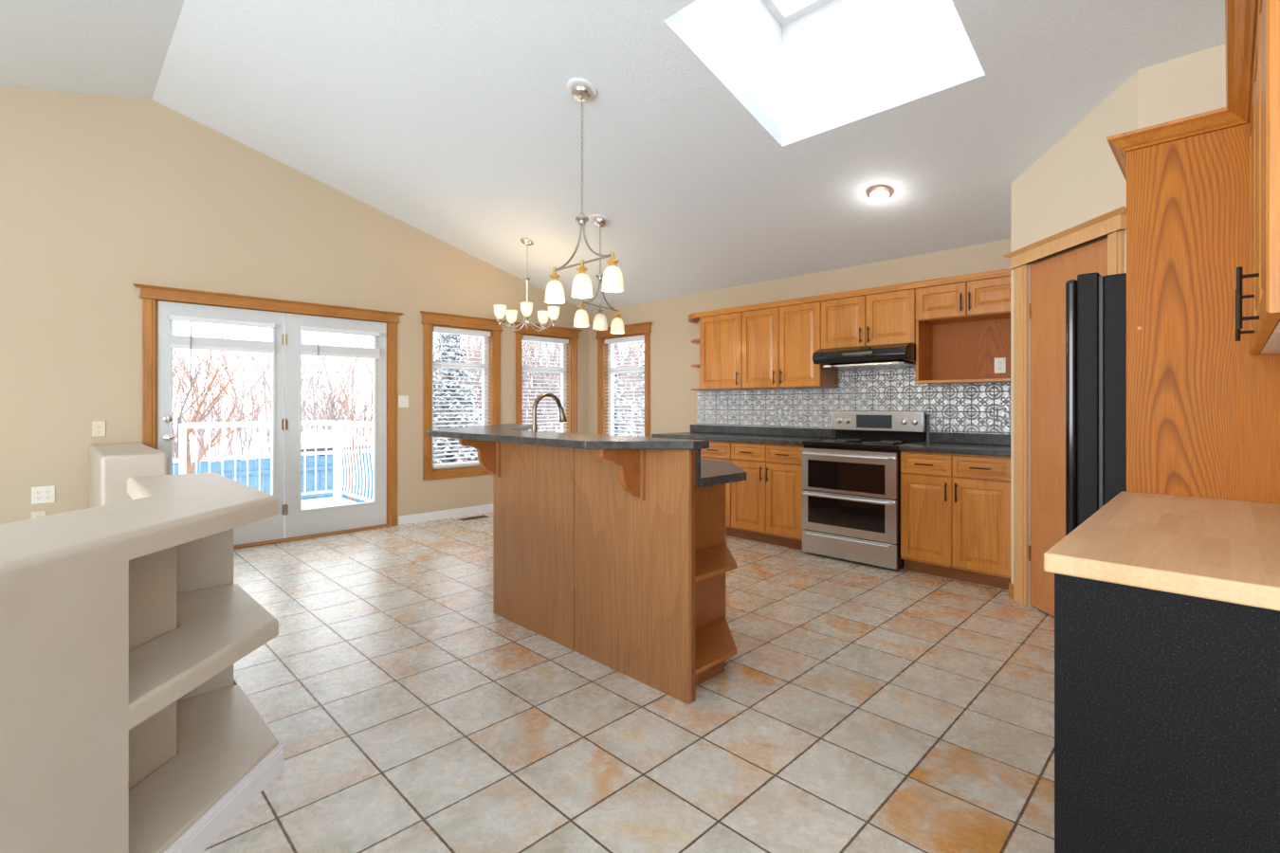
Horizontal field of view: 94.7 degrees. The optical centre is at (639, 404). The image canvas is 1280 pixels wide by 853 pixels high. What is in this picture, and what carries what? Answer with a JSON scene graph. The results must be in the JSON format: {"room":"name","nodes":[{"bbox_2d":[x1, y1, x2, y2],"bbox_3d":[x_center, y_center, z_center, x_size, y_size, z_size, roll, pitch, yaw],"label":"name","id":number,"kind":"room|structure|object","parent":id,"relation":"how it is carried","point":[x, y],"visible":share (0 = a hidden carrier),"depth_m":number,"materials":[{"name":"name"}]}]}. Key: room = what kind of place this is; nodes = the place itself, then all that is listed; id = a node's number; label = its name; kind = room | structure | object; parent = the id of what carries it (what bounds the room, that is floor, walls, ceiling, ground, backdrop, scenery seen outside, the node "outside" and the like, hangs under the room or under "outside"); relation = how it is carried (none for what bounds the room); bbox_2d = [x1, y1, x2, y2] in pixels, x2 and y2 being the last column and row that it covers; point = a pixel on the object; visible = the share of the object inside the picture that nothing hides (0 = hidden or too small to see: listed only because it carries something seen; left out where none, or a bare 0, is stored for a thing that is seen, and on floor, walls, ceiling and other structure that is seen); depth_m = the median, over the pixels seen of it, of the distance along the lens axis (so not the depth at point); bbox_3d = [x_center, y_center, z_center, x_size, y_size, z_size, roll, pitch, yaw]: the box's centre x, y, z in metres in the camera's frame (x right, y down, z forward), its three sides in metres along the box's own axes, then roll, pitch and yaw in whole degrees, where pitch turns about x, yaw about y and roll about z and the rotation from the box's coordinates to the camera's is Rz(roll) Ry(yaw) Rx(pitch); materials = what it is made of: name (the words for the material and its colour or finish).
{"room":"kitchen","nodes":[
{"label":"kitchen","id":0,"kind":"room"},
{"bbox_2d":[89,442,167,508],"bbox_3d":[-3.451,0.755,3.946,0.300,0.930,1.460,0,0,-45],"label":"wall","id":1,"kind":"structure","parent":0,"point":[111,466],"depth_m":3.45,"materials":[{"name":"paint"}]},
{"bbox_2d":[0,472,283,852],"bbox_3d":[-1.472,0.760,1.189,0.834,0.920,3.034,0,0,-10],"label":"wall","id":2,"kind":"structure","parent":0,"point":[127,725],"depth_m":1.49,"materials":[{"name":"paint"}]},
{"bbox_2d":[128,684,278,852],"bbox_3d":[-1.412,1.167,1.866,0.463,0.106,1.051,0,0,-20],"label":"shelf","id":3,"kind":"object","parent":2,"relation":"attached to","point":[226,754],"depth_m":1.79,"materials":[{"name":"paint"}]},
{"bbox_2d":[128,584,278,730],"bbox_3d":[-1.412,0.737,1.866,0.463,0.057,1.051,0,0,-20],"label":"shelf","id":4,"kind":"object","parent":2,"relation":"attached to","point":[216,626],"depth_m":1.76,"materials":[{"name":"paint"}]},
{"bbox_2d":[0,86,588,525],"bbox_3d":[-3.815,-0.584,4.720,9.020,3.607,0.150,0,0,-45],"label":"wall","id":5,"kind":"structure","parent":0,"point":[100,195],"depth_m":4.57,"materials":[{"name":"beige paint"}]},
{"bbox_2d":[31,511,45,518],"bbox_3d":[-4.254,0.810,4.169,0.072,0.112,0.007,0,0,-45],"label":"wall jack","id":6,"kind":"object","parent":5,"relation":"attached to","point":[39,514],"visible":0.39,"depth_m":4.17,"materials":[{"name":"beige plastic"}]},
{"bbox_2d":[31,485,54,504],"bbox_3d":[-4.236,0.640,4.187,0.118,0.120,0.007,0,0,-45],"label":"wall outlet","id":7,"kind":"object","parent":5,"relation":"attached to","point":[40,494],"visible":1,"depth_m":4.18,"materials":[{"name":"white plastic"}]},
{"bbox_2d":[91,420,105,437],"bbox_3d":[-4.030,0.180,4.392,0.072,0.112,0.007,0,0,-45],"label":"wall outlet","id":8,"kind":"object","parent":5,"relation":"attached to","point":[98,428],"visible":1,"depth_m":4.39,"materials":[{"name":"beige plastic"}]},
{"bbox_2d":[157,300,284,546],"bbox_3d":[-3.477,0.188,4.944,0.878,2.012,0.115,0,0,-45],"label":"door","id":9,"kind":"structure","parent":5,"relation":"in","point":[272,528],"depth_m":5.07,"materials":[{"name":"white paint"}]},
{"bbox_2d":[281,504,287,515],"bbox_3d":[-3.166,0.937,5.260,0.044,0.100,0.020,0,0,-45],"label":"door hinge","id":10,"kind":"structure","parent":9,"relation":"attached to","point":[284,506],"depth_m":5.26,"materials":[{"name":"silver metal"}]},
{"bbox_2d":[281,333,287,345],"bbox_3d":[-3.166,-0.583,5.260,0.044,0.100,0.020,0,0,-45],"label":"hinge door","id":11,"kind":"structure","parent":9,"relation":"attached to","point":[283,337],"depth_m":5.26,"materials":[{"name":"silver metal"}]},
{"bbox_2d":[281,419,287,430],"bbox_3d":[-3.166,0.177,5.260,0.044,0.100,0.020,0,0,-45],"label":"hinge door","id":12,"kind":"structure","parent":9,"relation":"attached to","point":[283,422],"depth_m":5.25,"materials":[{"name":"silver metal"}]},
{"bbox_2d":[168,314,274,388],"bbox_3d":[-3.468,-0.421,4.923,0.730,0.582,0.046,0,0,-45],"label":"door blind","id":13,"kind":"object","parent":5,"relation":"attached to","point":[180,341],"visible":1,"depth_m":4.89,"materials":[{"name":"white plastic"}]},
{"bbox_2d":[132,283,403,526],"bbox_3d":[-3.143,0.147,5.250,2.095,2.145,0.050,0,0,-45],"label":"trim","id":14,"kind":"structure","parent":5,"relation":"attached to","point":[149,294],"depth_m":5.09,"materials":[{"name":"brown wood"}]},
{"bbox_2d":[233,524,389,549],"bbox_3d":[-3.205,1.209,5.309,1.812,0.022,0.180,0,0,-45],"label":"trim","id":15,"kind":"structure","parent":5,"relation":"attached to","point":[247,545],"depth_m":5.38,"materials":[{"name":"brown wood"}]},
{"bbox_2d":[284,313,386,538],"bbox_3d":[-2.865,0.188,5.599,0.894,2.012,0.054,0,0,-45],"label":"door","id":16,"kind":"structure","parent":5,"relation":"in","point":[299,521],"depth_m":5.48,"materials":[{"name":"white paint"}]},
{"bbox_2d":[299,326,380,390],"bbox_3d":[-2.817,-0.421,5.575,0.700,0.582,0.046,0,0,-45],"label":"door blind","id":17,"kind":"object","parent":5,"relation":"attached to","point":[309,349],"visible":1,"depth_m":5.54,"materials":[{"name":"white plastic"}]},
{"bbox_2d":[398,395,408,407],"bbox_3d":[-2.409,-0.032,6.011,0.107,0.122,0.010,0,0,-45],"label":"light switch","id":18,"kind":"object","parent":5,"relation":"attached to","point":[403,400],"visible":1,"depth_m":6.01,"materials":[{"name":"white plastic"}]},
{"bbox_2d":[398,503,493,525],"bbox_3d":[-1.561,1.176,6.857,2.510,0.088,0.015,0,0,-45],"label":"baseboard","id":19,"kind":"structure","parent":5,"relation":"attached to","point":[466,511],"depth_m":6.31,"materials":[{"name":"white paint"}]},
{"bbox_2d":[431,324,493,472],"bbox_3d":[-1.994,-0.070,6.541,0.750,1.560,0.150,0,0,-45],"label":"window","id":20,"kind":"structure","parent":5,"relation":"in","point":[490,345],"depth_m":6.75,"materials":[{"name":"white plastic"}]},
{"bbox_2d":[432,326,490,468],"bbox_3d":[-1.965,-0.079,6.512,0.690,1.512,0.062,0,0,-45],"label":"window blind","id":21,"kind":"object","parent":20,"relation":"attached to","point":[441,330],"visible":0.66,"depth_m":6.47,"materials":[{"name":"white plastic"}]},
{"bbox_2d":[420,310,506,480],"bbox_3d":[-1.924,-0.090,6.469,1.041,1.760,0.050,0,0,-45],"label":"trim","id":22,"kind":"structure","parent":5,"relation":"attached to","point":[429,319],"depth_m":6.29,"materials":[{"name":"brown wood"}]},
{"bbox_2d":[521,333,571,433],"bbox_3d":[-1.198,-0.070,7.336,0.760,1.560,0.150,0,0,-45],"label":"window","id":23,"kind":"structure","parent":5,"relation":"in","point":[565,346],"depth_m":7.56,"materials":[{"name":"white plastic"}]},
{"bbox_2d":[521,334,568,433],"bbox_3d":[-1.170,-0.079,7.307,0.700,1.512,0.062,0,0,-45],"label":"window blind","id":24,"kind":"object","parent":23,"relation":"attached to","point":[523,338],"visible":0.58,"depth_m":7.30,"materials":[{"name":"white plastic"}]},
{"bbox_2d":[513,322,582,433],"bbox_3d":[-1.124,-0.090,7.269,1.044,1.760,0.050,0,0,-45],"label":"trim","id":25,"kind":"structure","parent":5,"relation":"attached to","point":[553,331],"depth_m":7.31,"materials":[{"name":"brown wood"}]},
{"bbox_2d":[0,0,1225,311],"bbox_3d":[-0.647,-1.843,1.446,9.170,1.327,9.260,0,0,-45],"label":"ceiling","id":26,"kind":"structure","parent":0,"point":[457,121],"depth_m":3.86,"materials":[{"name":"white paint"}]},
{"bbox_2d":[493,237,559,331],"bbox_3d":[-1.152,-1.209,5.937,0.643,0.903,0.619,0,0,-45],"label":"chandelier","id":27,"kind":"object","parent":26,"relation":"hanging from","point":[500,310],"visible":1,"depth_m":5.88,"materials":[{"name":"white glass"}]},
{"bbox_2d":[544,78,623,304],"bbox_3d":[-0.354,-1.307,3.605,0.180,1.290,0.684,0,0,-45],"label":"pendant light","id":28,"kind":"object","parent":26,"relation":"hanging from","point":[582,90],"visible":1,"depth_m":3.58,"materials":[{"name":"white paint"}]},
{"bbox_2d":[573,214,624,333],"bbox_3d":[-0.350,-1.158,5.201,0.183,0.993,0.681,0,0,26],"label":"pendant light","id":29,"kind":"object","parent":26,"relation":"hanging from","point":[581,319],"visible":0.98,"depth_m":5.16,"materials":[{"name":"white glass"}]},
{"bbox_2d":[677,0,975,127],"bbox_3d":[0.929,-2.267,2.983,1.201,0.995,1.245,0,0,-45],"label":"skylight","id":30,"kind":"object","parent":26,"relation":"attached to","point":[838,53],"depth_m":3.45,"materials":[{"name":"white glass"}]},
{"bbox_2d":[762,0,833,26],"bbox_3d":[0.929,-2.607,2.983,1.121,0.355,1.165,0,0,-45],"label":"window","id":31,"kind":"structure","parent":30,"relation":"attached to","point":[799,9],"depth_m":3.67,"materials":[{"name":"white plastic"}]},
{"bbox_2d":[866,184,893,202],"bbox_3d":[1.655,-1.447,4.071,0.166,0.086,0.170,0,0,-45],"label":"ceiling light","id":32,"kind":"object","parent":26,"relation":"attached to","point":[879,193],"visible":1,"depth_m":4.03,"materials":[{"name":"white glass"}]},
{"bbox_2d":[201,512,1054,852],"bbox_3d":[-0.647,1.270,1.446,9.170,0.100,9.260,0,0,-45],"label":"floor","id":33,"kind":"structure","parent":0,"point":[859,707],"depth_m":2.30,"materials":[{"name":"tile"}]},
{"bbox_2d":[458,515,487,520],"bbox_3d":[-1.789,1.216,6.343,0.300,0.007,0.100,0,0,-45],"label":"floor vent","id":34,"kind":"object","parent":33,"relation":"in","point":[477,517],"visible":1,"depth_m":6.32,"materials":[{"name":"brown metal"}]},
{"bbox_2d":[458,429,737,704],"bbox_3d":[-0.375,0.701,3.313,0.955,1.038,2.104,0,0,-45],"label":"kitchen island","id":35,"kind":"object","parent":33,"relation":"on","point":[617,558],"visible":0.88,"depth_m":2.79,"materials":[{"name":"brown wood"}]},
{"bbox_2d":[427,423,709,449],"bbox_3d":[-0.705,0.165,3.364,0.892,0.033,2.610,0,0,-28],"label":"island countertop","id":36,"kind":"structure","parent":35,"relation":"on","point":[513,433],"depth_m":2.67,"materials":[{"name":"stone"}]},
{"bbox_2d":[695,543,737,582],"bbox_3d":[0.331,0.732,2.767,0.618,0.020,0.291,0,0,-45],"label":"shelf","id":37,"kind":"object","parent":35,"relation":"attached to","point":[712,559],"depth_m":2.73,"materials":[{"name":"brown wood"}]},
{"bbox_2d":[695,617,737,675],"bbox_3d":[0.331,1.120,2.767,0.618,0.020,0.291,0,0,-45],"label":"shelf","id":38,"kind":"object","parent":35,"relation":"attached to","point":[715,644],"depth_m":2.73,"materials":[{"name":"brown wood"}]},
{"bbox_2d":[695,449,746,488],"bbox_3d":[-0.161,0.262,3.493,0.948,0.160,2.072,0,0,-45],"label":"island countertop","id":39,"kind":"structure","parent":35,"relation":"attached to","point":[708,472],"depth_m":2.62,"materials":[{"name":"stone"}]},
{"bbox_2d":[531,392,566,431],"bbox_3d":[-0.541,0.116,3.542,0.264,0.377,0.086,0,0,-45],"label":"faucet","id":40,"kind":"object","parent":39,"relation":"on","point":[562,418],"visible":0.69,"depth_m":3.51,"materials":[{"name":"brown metal"}]},
{"bbox_2d":[700,440,735,537],"bbox_3d":[0.689,0.778,5.925,0.643,0.884,0.955,0,0,-45],"label":"base cabinet","id":41,"kind":"object","parent":33,"relation":"on","point":[718,450],"visible":0.22,"depth_m":5.45,"materials":[{"name":"brown wood"}]},
{"bbox_2d":[651,424,835,445],"bbox_3d":[0.947,0.278,5.673,0.633,0.116,1.716,0,0,-45],"label":"countertop","id":42,"kind":"structure","parent":41,"relation":"on","point":[793,436],"depth_m":5.63,"materials":[{"name":"stone"}]},
{"bbox_2d":[731,441,803,549],"bbox_3d":[1.289,0.778,5.325,0.643,0.884,0.735,0,0,-45],"label":"base cabinet","id":43,"kind":"object","parent":33,"relation":"on","point":[766,507],"visible":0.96,"depth_m":5.10,"materials":[{"name":"brown wood"}]},
{"bbox_2d":[802,410,926,569],"bbox_3d":[1.793,0.630,4.756,0.678,1.156,0.770,0,0,-45],"label":"stove","id":44,"kind":"object","parent":33,"relation":"on","point":[851,480],"visible":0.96,"depth_m":4.60,"materials":[{"name":"silver metal"}]},
{"bbox_2d":[802,438,925,449],"bbox_3d":[1.801,0.310,4.763,0.577,0.030,0.770,0,0,-45],"label":"cooktop","id":45,"kind":"object","parent":44,"relation":"in","point":[832,443],"depth_m":4.67,"materials":[{"name":"black glass"}]},
{"bbox_2d":[900,451,1010,589],"bbox_3d":[2.356,0.778,4.257,0.643,0.884,0.722,0,0,-45],"label":"base cabinet","id":46,"kind":"object","parent":33,"relation":"on","point":[956,508],"visible":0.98,"depth_m":4.04,"materials":[{"name":"brown wood"}]},
{"bbox_2d":[898,432,1010,457],"bbox_3d":[2.360,0.278,4.261,0.633,0.116,0.724,0,0,-45],"label":"countertop","id":47,"kind":"structure","parent":46,"relation":"on","point":[968,444],"depth_m":4.34,"materials":[{"name":"stone"}]},
{"bbox_2d":[1065,272,1126,535],"bbox_3d":[2.200,0.352,2.290,0.820,1.696,0.788,0,0,-45],"label":"refrigerator","id":48,"kind":"object","parent":33,"relation":"on","point":[1095,303],"visible":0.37,"depth_m":2.21,"materials":[{"name":"black metal"}]},
{"bbox_2d":[1054,573,1279,852],"bbox_3d":[1.514,0.785,1.470,1.220,0.870,0.647,0,0,-45],"label":"base unit","id":49,"kind":"object","parent":33,"relation":"on","point":[1167,704],"visible":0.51,"depth_m":1.12,"materials":[{"name":"laminate"}]},
{"bbox_2d":[1043,491,1279,611],"bbox_3d":[1.511,0.330,1.453,1.250,0.040,0.634,0,0,-45],"label":"countertop","id":50,"kind":"structure","parent":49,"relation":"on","point":[1214,549],"depth_m":1.27,"materials":[{"name":"brown wood"}]},
{"bbox_2d":[1126,123,1279,504],"bbox_3d":[1.966,0.158,1.897,0.027,2.125,0.621,0,0,-45],"label":"end panel","id":51,"kind":"object","parent":33,"relation":"on","point":[1203,411],"visible":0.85,"depth_m":1.98,"materials":[{"name":"brown wood"}]},
{"bbox_2d":[588,238,1010,442],"bbox_3d":[2.595,0.000,4.582,0.150,2.440,9.110,0,0,-45],"label":"wall","id":52,"kind":"structure","parent":0,"point":[673,403],"depth_m":6.45,"materials":[{"name":"beige paint"}]},
{"bbox_2d":[592,321,651,437],"bbox_3d":[-0.227,-0.090,7.262,0.050,1.760,1.054,0,0,-45],"label":"trim","id":53,"kind":"structure","parent":52,"relation":"attached to","point":[644,327],"depth_m":7.08,"materials":[{"name":"brown wood"}]},
{"bbox_2d":[602,333,644,435],"bbox_3d":[-0.156,-0.070,7.333,0.150,1.560,0.780,0,0,-45],"label":"window","id":54,"kind":"structure","parent":52,"relation":"in","point":[605,350],"depth_m":7.57,"materials":[{"name":"white plastic"}]},
{"bbox_2d":[604,334,644,435],"bbox_3d":[-0.184,-0.079,7.304,0.062,1.512,0.720,0,0,-45],"label":"window blind","id":55,"kind":"object","parent":54,"relation":"attached to","point":[635,338],"visible":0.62,"depth_m":7.30,"materials":[{"name":"white plastic"}]},
{"bbox_2d":[691,338,718,390],"bbox_3d":[0.627,-0.418,6.231,0.300,0.526,0.300,0,0,-45],"label":"corner shelf unit","id":56,"kind":"object","parent":52,"relation":"attached to","point":[697,340],"visible":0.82,"depth_m":6.22,"materials":[{"name":"brown wood"}]},
{"bbox_2d":[699,311,758,390],"bbox_3d":[0.891,-0.522,5.921,0.364,0.735,0.508,0,0,-45],"label":"upper cabinet","id":57,"kind":"object","parent":52,"relation":"attached to","point":[720,335],"visible":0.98,"depth_m":5.82,"materials":[{"name":"brown wood"}]},
{"bbox_2d":[688,268,1010,323],"bbox_3d":[1.609,-0.915,5.231,0.336,0.050,3.158,0,0,-45],"label":"crown molding","id":58,"kind":"structure","parent":57,"relation":"attached to","point":[694,318],"depth_m":4.80,"materials":[{"name":"brown wood"}]},
{"bbox_2d":[741,301,838,389],"bbox_3d":[1.361,-0.522,5.452,0.364,0.735,0.814,0,0,-45],"label":"upper cabinet","id":59,"kind":"object","parent":52,"relation":"attached to","point":[778,344],"visible":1,"depth_m":5.31,"materials":[{"name":"brown wood"}]},
{"bbox_2d":[696,365,1010,434],"bbox_3d":[1.731,-0.048,5.337,0.004,0.534,3.140,0,0,-45],"label":"backsplash","id":60,"kind":"structure","parent":52,"relation":"attached to","point":[948,408],"depth_m":5.10,"materials":[{"name":"grey tile"}]},
{"bbox_2d":[775,406,782,419],"bbox_3d":[1.345,0.080,5.714,0.007,0.115,0.075,0,0,-45],"label":"backsplash outlet","id":61,"kind":"object","parent":60,"relation":"attached to","point":[778,410],"visible":1,"depth_m":5.71,"materials":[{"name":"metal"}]},
{"bbox_2d":[994,407,1005,422],"bbox_3d":[2.677,0.077,4.381,0.007,0.115,0.075,0,0,-45],"label":"backsplash outlet","id":62,"kind":"object","parent":60,"relation":"attached to","point":[999,412],"visible":1,"depth_m":4.38,"materials":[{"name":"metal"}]},
{"bbox_2d":[821,289,915,348],"bbox_3d":[1.926,-0.680,4.886,0.364,0.420,0.780,0,0,-45],"label":"upper cabinet","id":63,"kind":"object","parent":52,"relation":"attached to","point":[883,319],"visible":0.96,"depth_m":4.76,"materials":[{"name":"brown wood"}]},
{"bbox_2d":[812,343,915,368],"bbox_3d":[1.882,-0.389,4.835,0.499,0.158,0.764,0,0,-45],"label":"range hood","id":64,"kind":"object","parent":63,"relation":"attached to","point":[903,354],"visible":0.92,"depth_m":4.66,"materials":[{"name":"black metal"}]},
{"bbox_2d":[914,275,1010,384],"bbox_3d":[2.457,-0.526,4.356,0.364,0.728,0.722,0,0,-45],"label":"upper cabinet","id":65,"kind":"object","parent":52,"relation":"attached to","point":[961,328],"visible":0.72,"depth_m":4.44,"materials":[{"name":"brown wood"}]},
{"bbox_2d":[914,378,1010,384],"bbox_3d":[2.468,-0.173,4.368,0.331,0.022,0.722,0,0,-45],"label":"niche shelf","id":66,"kind":"object","parent":65,"relation":"attached to","point":[929,381],"depth_m":4.34,"materials":[{"name":"brown wood"}]},
{"bbox_2d":[994,357,1005,373],"bbox_3d":[2.672,-0.292,4.377,0.007,0.115,0.075,0,0,-45],"label":"wall outlet","id":67,"kind":"object","parent":65,"relation":"attached to","point":[999,362],"visible":1,"depth_m":4.37,"materials":[{"name":"white plastic"}]},
{"bbox_2d":[1010,71,1137,606],"bbox_3d":[2.400,-0.180,3.260,0.100,2.800,0.951,0,0,0],"label":"wall","id":68,"kind":"structure","parent":0,"point":[1079,179],"depth_m":3.24,"materials":[{"name":"beige paint"}]},
{"bbox_2d":[1008,583,1013,600],"bbox_3d":[2.343,1.175,3.708,0.014,0.090,0.053,0,0,0],"label":"baseboard","id":69,"kind":"structure","parent":68,"relation":"attached to","point":[1011,586],"depth_m":3.71,"materials":[{"name":"brown wood"}]},
{"bbox_2d":[1003,205,1126,606],"bbox_3d":[2.325,0.138,3.271,0.050,2.165,0.942,0,0,0],"label":"trim","id":70,"kind":"structure","parent":68,"relation":"attached to","point":[1112,225],"depth_m":3.56,"materials":[{"name":"brown wood"}]},
{"bbox_2d":[1028,238,1107,617],"bbox_3d":[2.345,0.184,3.259,0.101,2.048,0.618,0,0,0],"label":"door","id":71,"kind":"structure","parent":68,"relation":"in","point":[1049,278],"depth_m":3.41,"materials":[{"name":"brown wood"}]},
{"bbox_2d":[1137,43,1225,128],"bbox_3d":[2.656,-0.180,2.548,0.100,2.800,0.767,0,0,-45],"label":"wall","id":72,"kind":"structure","parent":0,"point":[1194,83],"depth_m":2.67,"materials":[{"name":"beige paint"}]},
{"bbox_3d":[2.051,-0.480,1.471,2.280,3.400,0.100,0,0,-45],"label":"wall","id":73,"kind":"structure","parent":0,"visible":0},
{"bbox_2d":[1235,11,1279,354],"bbox_3d":[1.764,-0.532,1.503,0.820,0.745,0.349,0,0,-45],"label":"upper cabinet","id":74,"kind":"object","parent":73,"relation":"attached to","point":[1269,342],"visible":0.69,"depth_m":1.55,"materials":[{"name":"brown wood"}]},
{"bbox_2d":[1236,0,1279,332],"bbox_3d":[1.333,-0.532,1.071,0.400,0.745,0.349,0,0,-45],"label":"upper cabinet","id":75,"kind":"object","parent":73,"relation":"attached to","point":[1269,10],"visible":1,"depth_m":1.03,"materials":[{"name":"brown wood"}]},
{"bbox_3d":[2.276,-0.723,2.231,0.882,0.365,0.654,0,0,-45],"label":"upper cabinet","id":76,"kind":"object","parent":73,"relation":"attached to","visible":0},
{"bbox_2d":[1105,0,1258,181],"bbox_3d":[1.717,-0.931,1.825,0.384,0.050,2.261,0,0,31],"label":"crown molding","id":77,"kind":"structure","parent":76,"relation":"attached to","point":[1240,15],"depth_m":1.82,"materials":[{"name":"brown wood"}]},
{"label":"outside","id":78,"kind":"structure","parent":0,"visible":0},
{"bbox_2d":[301,496,357,509],"bbox_3d":[-3.995,1.360,6.852,1.920,0.040,3.100,0,0,-45],"label":"deck","id":79,"kind":"object","parent":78,"point":[324,502],"visible":0.11,"depth_m":8.05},
{"bbox_2d":[178,420,336,496],"bbox_3d":[-5.042,0.781,7.941,1.850,1.115,0.072,0,0,-45],"label":"deck railing","id":80,"kind":"object","parent":79,"relation":"on","point":[182,428],"visible":0.6,"depth_m":7.79,"materials":[{"name":"white wood"}]},
{"bbox_2d":[334,420,372,501],"bbox_3d":[-3.737,0.781,7.895,0.072,1.115,1.820,0,0,-45],"label":"deck railing","id":81,"kind":"object","parent":79,"relation":"on","point":[338,469],"visible":0.73,"depth_m":8.14,"materials":[{"name":"white wood"}]},
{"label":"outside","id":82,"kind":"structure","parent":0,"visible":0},
{"bbox_2d":[172,417,635,479],"bbox_3d":[-21.213,2.780,42.426,150.000,0.120,150.000,0,0,-45],"label":"ground","id":83,"kind":"structure","parent":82,"point":[254,446],"depth_m":41.78,"materials":[{"name":"white snow"}]},
{"bbox_2d":[172,326,251,463],"bbox_3d":[-12.483,-0.074,16.852,2.550,5.590,2.271,0,0,-29],"label":"bare tree","id":84,"kind":"object","parent":83,"relation":"on","point":[198,370],"visible":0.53,"depth_m":16.78,"materials":[{"name":"brown plant"}]},
{"bbox_2d":[172,321,271,474],"bbox_3d":[-8.424,0.191,11.336,2.860,5.070,2.519,0,0,6],"label":"bare tree","id":85,"kind":"object","parent":83,"relation":"on","point":[190,468],"visible":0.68,"depth_m":11.12,"materials":[{"name":"orange plant"}]},
{"bbox_2d":[172,448,372,503],"bbox_3d":[-11.526,1.980,12.537,13.430,1.479,0.130,0,0,-45],"label":"fence","id":86,"kind":"object","parent":83,"relation":"on","point":[253,465],"visible":0.12,"depth_m":15.30,"materials":[{"name":"wood"}]},
{"bbox_2d":[260,428,372,457],"bbox_3d":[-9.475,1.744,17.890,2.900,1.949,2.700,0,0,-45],"label":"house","id":87,"kind":"structure","parent":83,"relation":"on","point":[320,433],"depth_m":16.92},
{"bbox_2d":[329,360,372,501],"bbox_3d":[-6.522,0.555,14.195,1.760,4.332,1.977,0,0,26],"label":"bare tree","id":88,"kind":"object","parent":83,"relation":"on","point":[347,410],"visible":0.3,"depth_m":13.90,"materials":[{"name":"orange plant"}]},
{"bbox_2d":[172,322,644,471],"bbox_3d":[-3.293,-2.132,25.251,57.058,9.732,21.623,0,0,-8],"label":"outdoor view","id":89,"kind":"object","parent":83,"relation":"on","point":[330,408],"visible":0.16,"depth_m":25.59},
{"bbox_2d":[433,332,480,463],"bbox_3d":[-6.510,-0.420,20.055,3.459,6.288,3.592,0,0,-45],"label":"spruce tree","id":90,"kind":"object","parent":83,"relation":"on","point":[447,337],"visible":0.35,"depth_m":19.79,"materials":[{"name":"white plant"}]},
{"bbox_2d":[433,383,481,463],"bbox_3d":[-3.899,1.100,13.033,2.112,3.255,1.931,0,0,37],"label":"bare tree","id":91,"kind":"object","parent":83,"relation":"on","point":[476,383],"visible":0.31,"depth_m":12.92,"materials":[{"name":"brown plant"}]},
{"bbox_2d":[521,382,560,430],"bbox_3d":[-2.659,0.985,14.193,2.263,3.488,2.069,0,0,14],"label":"bare tree","id":92,"kind":"object","parent":83,"relation":"on","point":[540,421],"visible":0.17,"depth_m":14.06,"materials":[{"name":"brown plant"}]},
{"bbox_2d":[556,349,630,436],"bbox_3d":[-1.533,-0.586,20.489,3.781,6.618,3.641,0,0,-18],"label":"spruce tree","id":93,"kind":"object","parent":83,"relation":"on","point":[614,361],"visible":0.03,"depth_m":20.26,"materials":[{"name":"white plant"}]},
{"bbox_2d":[613,354,644,437],"bbox_3d":[0.383,0.488,14.020,2.524,4.474,2.223,0,0,-14],"label":"bare tree","id":94,"kind":"object","parent":83,"relation":"on","point":[641,403],"visible":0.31,"depth_m":13.95,"materials":[{"name":"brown plant"}]},
{"bbox_2d":[627,346,644,437],"bbox_3d":[0.874,-0.586,17.832,3.641,6.618,3.781,0,0,9],"label":"spruce tree","id":95,"kind":"object","parent":83,"relation":"on","point":[643,351],"visible":0.02,"depth_m":17.53,"materials":[{"name":"white plant"}]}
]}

